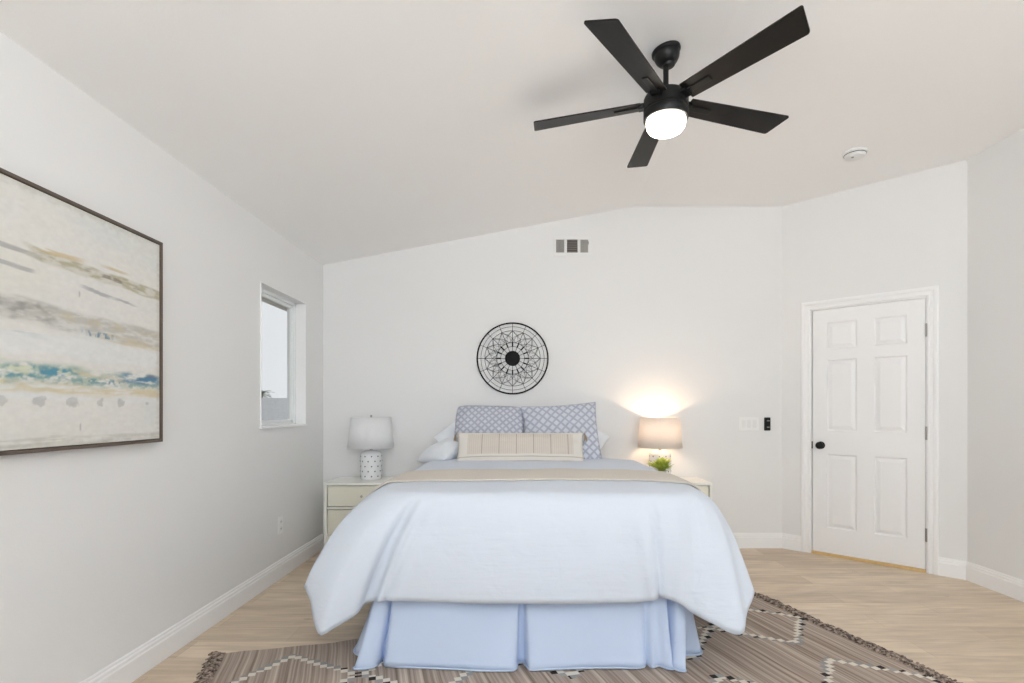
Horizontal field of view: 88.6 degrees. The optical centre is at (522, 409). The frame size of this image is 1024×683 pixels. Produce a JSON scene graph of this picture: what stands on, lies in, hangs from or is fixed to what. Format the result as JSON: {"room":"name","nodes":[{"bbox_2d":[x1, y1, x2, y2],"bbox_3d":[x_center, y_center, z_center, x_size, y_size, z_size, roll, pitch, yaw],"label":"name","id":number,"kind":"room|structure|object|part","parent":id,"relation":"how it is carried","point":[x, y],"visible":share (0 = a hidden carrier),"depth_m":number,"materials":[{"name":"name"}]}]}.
{"room":"bedroom","nodes":[
{"label":"bedroom","id":0,"kind":"room"},
{"bbox_2d":[0,31,322,682],"bbox_3d":[-1.794,0.015,1.305,0.140,2.550,6.490,0,0,0],"label":"wall","id":1,"kind":"structure","parent":0,"point":[104,550],"depth_m":2.47,"materials":[{"name":"white paint"}]},
{"bbox_2d":[0,168,162,455],"bbox_3d":[-1.704,-0.317,1.835,0.040,0.930,1.241,0,0,0],"label":"framed painting","id":2,"kind":"object","parent":1,"relation":"attached to","point":[81,289],"visible":1,"depth_m":1.97,"materials":[{"name":"brown wood"}]},
{"bbox_2d":[80,533,323,682],"bbox_3d":[-1.716,1.125,1.365,0.016,0.130,6.330,0,0,0],"label":"baseboard","id":3,"kind":"structure","parent":1,"relation":"attached to","point":[129,667],"depth_m":2.75,"materials":[{"name":"white wood"}]},
{"bbox_2d":[262,297,286,310],"bbox_3d":[-2.384,-1.320,5.600,1.040,0.220,6.800,0,0,0],"label":"trim","id":4,"kind":"structure","parent":1,"relation":"attached to","point":[267,301],"depth_m":6.07,"materials":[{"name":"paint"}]},
{"bbox_2d":[278,516,282,534],"bbox_3d":[-1.719,0.816,3.725,0.010,0.120,0.072,0,0,0],"label":"wall outlet","id":5,"kind":"object","parent":1,"relation":"attached to","point":[280,519],"visible":1,"depth_m":3.72,"materials":[{"name":"white plastic"}]},
{"bbox_2d":[259,281,306,428],"bbox_3d":[-1.781,-0.359,3.796,0.146,0.968,0.731,0,0,0],"label":"window","id":6,"kind":"structure","parent":1,"relation":"in","point":[296,309],"depth_m":4.12,"materials":[{"name":"white plastic"}]},
{"bbox_3d":[-1.823,-0.359,3.796,0.026,0.912,0.655,0,0,0],"label":"sash","id":7,"kind":"part","parent":6,"relation":"part of","materials":[{"name":"white plastic"}]},
{"bbox_3d":[-1.824,-0.359,3.796,0.060,0.968,0.711,0,0,0],"label":"frame","id":8,"kind":"part","parent":6,"relation":"part of","materials":[{"name":"white plastic"}]},
{"bbox_2d":[0,0,1023,264],"bbox_3d":[1.018,-1.549,1.465,5.764,0.652,6.810,0,0,0],"label":"ceiling","id":9,"kind":"structure","parent":0,"point":[351,129],"depth_m":2.62,"materials":[{"name":"white paint"}]},
{"bbox_2d":[534,5,809,167],"bbox_3d":[0.693,-1.512,2.535,1.280,0.411,1.248,0,0,0],"label":"ceiling fan","id":10,"kind":"object","parent":9,"relation":"hanging from","point":[666,108],"visible":1,"depth_m":2.39,"materials":[{"name":"black metal"}]},
{"bbox_3d":[0.305,-1.458,2.614,0.555,0.007,0.131,0,12,19],"label":"blade","id":11,"kind":"part","parent":10,"relation":"part of","materials":[{"name":"black wood"}]},
{"bbox_3d":[0.444,-1.458,2.175,0.131,0.007,0.555,15,9,36],"label":"blade","id":12,"kind":"part","parent":10,"relation":"part of","materials":[{"name":"black wood"}]},
{"bbox_3d":[0.681,-1.458,2.882,0.131,0.007,0.555,-12,0,0],"label":"blade","id":13,"kind":"part","parent":10,"relation":"part of","materials":[{"name":"black wood"}]},
{"bbox_2d":[646,110,685,138],"bbox_3d":[0.677,-1.341,2.490,0.182,0.068,0.182,0,0,0],"label":"diffuser","id":14,"kind":"object","parent":10,"relation":"attached to","point":[660,124],"depth_m":2.44,"materials":[{"name":"white glass"}]},
{"bbox_3d":[1.052,-1.458,2.608,0.555,0.007,0.131,0,-12,-17],"label":"blade","id":15,"kind":"part","parent":10,"relation":"part of","materials":[{"name":"black wood"}]},
{"bbox_3d":[0.905,-1.458,2.171,0.131,0.007,0.555,15,-8,-35],"label":"blade","id":16,"kind":"part","parent":10,"relation":"part of","materials":[{"name":"black wood"}]},
{"bbox_2d":[842,147,867,160],"bbox_3d":[2.260,-1.733,3.575,0.152,0.044,0.152,0,0,0],"label":"smoke detector","id":17,"kind":"object","parent":9,"relation":"attached to","point":[857,153],"visible":1,"depth_m":3.54,"materials":[{"name":"white plastic"}]},
{"bbox_2d":[323,207,781,532],"bbox_3d":[0.318,-0.242,4.600,4.364,3.065,0.140,0,0,0],"label":"wall","id":18,"kind":"structure","parent":0,"point":[671,311],"depth_m":4.53,"materials":[{"name":"white paint"}]},
{"bbox_2d":[476,322,548,393],"bbox_3d":[-0.090,-0.444,4.516,0.620,0.620,0.012,0,0,0],"label":"wall medallion","id":19,"kind":"object","parent":18,"relation":"attached to","point":[512,358],"visible":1,"depth_m":4.51,"materials":[{"name":"black metal"}]},
{"bbox_2d":[554,237,590,255],"bbox_3d":[0.427,-1.409,4.520,0.320,0.164,0.020,0,0,0],"label":"air vent","id":20,"kind":"object","parent":18,"relation":"in","point":[563,246],"visible":1,"depth_m":4.52,"materials":[{"name":"white plastic"}]},
{"bbox_2d":[739,417,758,430],"bbox_3d":[1.948,0.120,4.525,0.170,0.116,0.010,0,0,0],"label":"switch plate","id":21,"kind":"object","parent":18,"relation":"attached to","point":[745,423],"visible":1,"depth_m":4.52,"materials":[{"name":"white plastic"}]},
{"bbox_2d":[733,533,781,547],"bbox_3d":[0.255,1.125,4.522,3.957,0.130,0.016,0,0,0],"label":"baseboard","id":22,"kind":"structure","parent":18,"relation":"attached to","point":[744,540],"depth_m":4.51,"materials":[{"name":"white wood"}]},
{"bbox_2d":[764,417,770,430],"bbox_3d":[2.105,0.120,4.517,0.052,0.113,0.026,0,0,0],"label":"remote","id":23,"kind":"object","parent":18,"relation":"attached to","point":[767,421],"visible":1,"depth_m":4.51,"materials":[{"name":"black plastic"}]},
{"bbox_2d":[132,548,1023,682],"bbox_3d":[0.996,1.250,1.465,5.719,0.120,6.810,0,0,0],"label":"floor","id":24,"kind":"structure","parent":0,"point":[965,631],"depth_m":3.01,"materials":[{"name":"brown wood"}]},
{"bbox_2d":[324,477,392,545],"bbox_3d":[-1.274,0.883,4.319,0.598,0.614,0.371,0,0,0],"label":"nightstand","id":25,"kind":"object","parent":24,"relation":"on","point":[341,494],"visible":0.38,"depth_m":4.16,"materials":[{"name":"white paint"}]},
{"bbox_3d":[-1.274,0.892,4.316,0.546,0.203,0.317,0,0,0],"label":"drawer","id":26,"kind":"part","parent":25,"relation":"part of","materials":[{"name":"beige wood"}]},
{"bbox_3d":[-1.274,0.682,4.316,0.546,0.161,0.317,0,0,0],"label":"drawer","id":27,"kind":"part","parent":25,"relation":"part of","materials":[{"name":"beige wood"}]},
{"bbox_2d":[347,415,393,479],"bbox_3d":[-1.268,0.308,4.385,0.380,0.536,0.380,0,0,0],"label":"table lamp","id":28,"kind":"object","parent":25,"relation":"on","point":[371,433],"visible":1,"depth_m":4.27,"materials":[{"name":"white fabric"}]},
{"bbox_3d":[-1.268,0.188,4.385,0.376,0.253,0.376,0,0,0],"label":"lamp shade","id":29,"kind":"part","parent":28,"relation":"part of","materials":[{"name":"white fabric"}]},
{"bbox_2d":[193,592,961,682],"bbox_3d":[0.397,1.179,1.802,3.288,0.022,2.495,0,0,-16],"label":"area rug","id":30,"kind":"object","parent":24,"relation":"on","point":[778,644],"visible":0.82,"depth_m":2.41,"materials":[{"name":"beige fabric"}]},
{"bbox_2d":[353,597,702,671],"bbox_3d":[0.007,0.811,3.417,1.742,0.742,2.127,0,0,0],"label":"bed skirt","id":31,"kind":"object","parent":30,"relation":"on","point":[661,632],"visible":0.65,"depth_m":2.41,"materials":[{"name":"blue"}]},
{"bbox_2d":[417,437,457,462],"bbox_3d":[-0.610,0.322,4.230,0.350,0.224,0.391,0,0,-43],"label":"pillow","id":32,"kind":"object","parent":31,"relation":"on","point":[447,448],"visible":0.56,"depth_m":4.09,"materials":[{"name":"white fabric"}]},
{"bbox_2d":[434,422,454,441],"bbox_3d":[-0.455,0.240,4.365,0.538,0.516,0.254,0,0,-20],"label":"pillow","id":33,"kind":"object","parent":31,"relation":"on","point":[448,432],"visible":0.11,"depth_m":4.35,"materials":[{"name":"white fabric"}]},
{"bbox_2d":[454,433,586,460],"bbox_3d":[-0.020,0.325,3.977,1.029,0.300,0.176,0,0,0],"label":"lumbar pillow","id":34,"kind":"object","parent":31,"relation":"on","point":[471,446],"visible":0.74,"depth_m":3.95,"materials":[{"name":"beige fabric"}]},
{"bbox_2d":[304,458,754,634],"bbox_3d":[0.036,0.678,3.208,2.126,0.611,1.862,0,0,0],"label":"duvet","id":35,"kind":"object","parent":31,"relation":"on","point":[525,541],"visible":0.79,"depth_m":2.38,"materials":[{"name":"white fabric"}]},
{"bbox_2d":[454,405,523,458],"bbox_3d":[-0.270,0.200,4.183,0.554,0.476,0.250,0,0,4],"label":"sham pillow","id":36,"kind":"object","parent":35,"relation":"on","point":[469,418],"visible":0.46,"depth_m":4.17,"materials":[{"name":"blue fabric"}]},
{"bbox_2d":[364,468,704,498],"bbox_3d":[0.071,0.423,3.021,1.862,0.126,0.534,0,0,0],"label":"throw blanket","id":37,"kind":"object","parent":35,"relation":"on","point":[550,473],"visible":0.87,"depth_m":2.93,"materials":[{"name":"beige fabric"}]},
{"bbox_2d":[521,402,601,458],"bbox_3d":[0.305,0.190,4.165,0.633,0.513,0.239,0,0,-1],"label":"sham pillow","id":38,"kind":"object","parent":31,"relation":"on","point":[574,418],"visible":0.65,"depth_m":4.13,"materials":[{"name":"blue fabric"}]},
{"bbox_2d":[597,429,608,448],"bbox_3d":[0.440,0.265,4.365,0.530,0.510,0.253,0,0,18],"label":"pillow","id":39,"kind":"object","parent":31,"relation":"on","point":[602,437],"visible":0.09,"depth_m":4.35,"materials":[{"name":"white fabric"}]},
{"bbox_2d":[680,477,711,499],"bbox_3d":[1.213,0.883,4.319,0.566,0.614,0.371,0,0,0],"label":"nightstand","id":40,"kind":"object","parent":24,"relation":"on","point":[705,486],"visible":0.09,"depth_m":4.16,"materials":[{"name":"white paint"}]},
{"bbox_2d":[638,415,682,473],"bbox_3d":[1.142,0.308,4.375,0.368,0.536,0.368,0,0,0],"label":"table lamp","id":41,"kind":"object","parent":40,"relation":"on","point":[660,433],"visible":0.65,"depth_m":4.24,"materials":[{"name":"white fabric"}]},
{"bbox_3d":[1.142,0.188,4.375,0.364,0.253,0.364,0,0,0],"label":"lamp shade","id":42,"kind":"part","parent":41,"relation":"part of","materials":[{"name":"fabric"}]},
{"bbox_2d":[647,457,673,472],"bbox_3d":[1.088,0.478,4.202,0.216,0.196,0.205,0,0,0],"label":"potted plant","id":43,"kind":"object","parent":40,"relation":"on","point":[661,464],"visible":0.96,"depth_m":4.17,"materials":[{"name":"green plant"}]},
{"bbox_3d":[1.213,0.682,4.316,0.514,0.161,0.317,0,0,0],"label":"drawer","id":44,"kind":"part","parent":40,"relation":"part of","materials":[{"name":"beige wood"}]},
{"bbox_2d":[782,160,966,560],"bbox_3d":[2.723,-0.242,4.155,1.325,3.065,0.140,0,0,44],"label":"wall","id":45,"kind":"structure","parent":0,"point":[909,231],"depth_m":3.99,"materials":[{"name":"white paint"}]},
{"bbox_2d":[782,533,800,551],"bbox_3d":[2.284,1.125,4.469,0.158,0.130,0.016,0,0,44],"label":"baseboard","id":46,"kind":"structure","parent":45,"relation":"attached to","point":[789,541],"depth_m":4.46,"materials":[{"name":"white wood"}]},
{"bbox_2d":[801,285,938,574],"bbox_3d":[2.702,0.146,4.133,0.910,2.088,0.200,0,0,44],"label":"door","id":47,"kind":"structure","parent":45,"relation":"in","point":[870,362],"depth_m":4.07,"materials":[{"name":"white painted wood"},{"name":"black metal"}]},
{"bbox_3d":[2.432,0.290,4.301,0.062,0.062,0.066,0,0,44],"label":"knob","id":48,"kind":"part","parent":47,"relation":"part of","materials":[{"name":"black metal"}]},
{"bbox_2d":[939,557,966,579],"bbox_3d":[3.053,1.125,3.729,0.157,0.130,0.016,0,0,44],"label":"baseboard","id":49,"kind":"structure","parent":45,"relation":"attached to","point":[953,568],"depth_m":3.72,"materials":[{"name":"white wood"}]},
{"bbox_2d":[967,128,1023,579],"bbox_3d":[3.185,-0.242,0.873,0.140,3.065,5.625,0,0,0],"label":"wall","id":50,"kind":"structure","parent":0,"point":[995,175],"depth_m":3.47,"materials":[{"name":"white paint"}]},
{"bbox_2d":[966,561,1023,601],"bbox_3d":[3.107,1.125,0.940,0.016,0.130,5.480,0,0,0],"label":"baseboard","id":51,"kind":"structure","parent":50,"relation":"attached to","point":[1007,585],"depth_m":3.44,"materials":[{"name":"white wood"}]},
{"label":"outside","id":52,"kind":"structure","parent":0,"visible":0},
{"bbox_3d":[-10.000,4.240,20.000,60.000,0.100,80.000,0,0,0],"label":"ground","id":53,"kind":"structure","parent":52,"visible":0},
{"bbox_2d":[262,390,274,397],"bbox_3d":[-13.494,1.586,27.044,1.344,5.219,1.422,0,0,-41],"label":"palm tree","id":54,"kind":"object","parent":53,"relation":"on","point":[263,392],"visible":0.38,"depth_m":27.03,"materials":[{"name":"brown plant"}]},
{"bbox_2d":[262,398,286,420],"bbox_3d":[-9.250,1.890,18.000,11.500,4.600,7.000,0,0,0],"label":"neighbouring house","id":55,"kind":"structure","parent":53,"relation":"on","point":[272,408],"depth_m":17.02,"materials":[{"name":"paint"}]}
]}

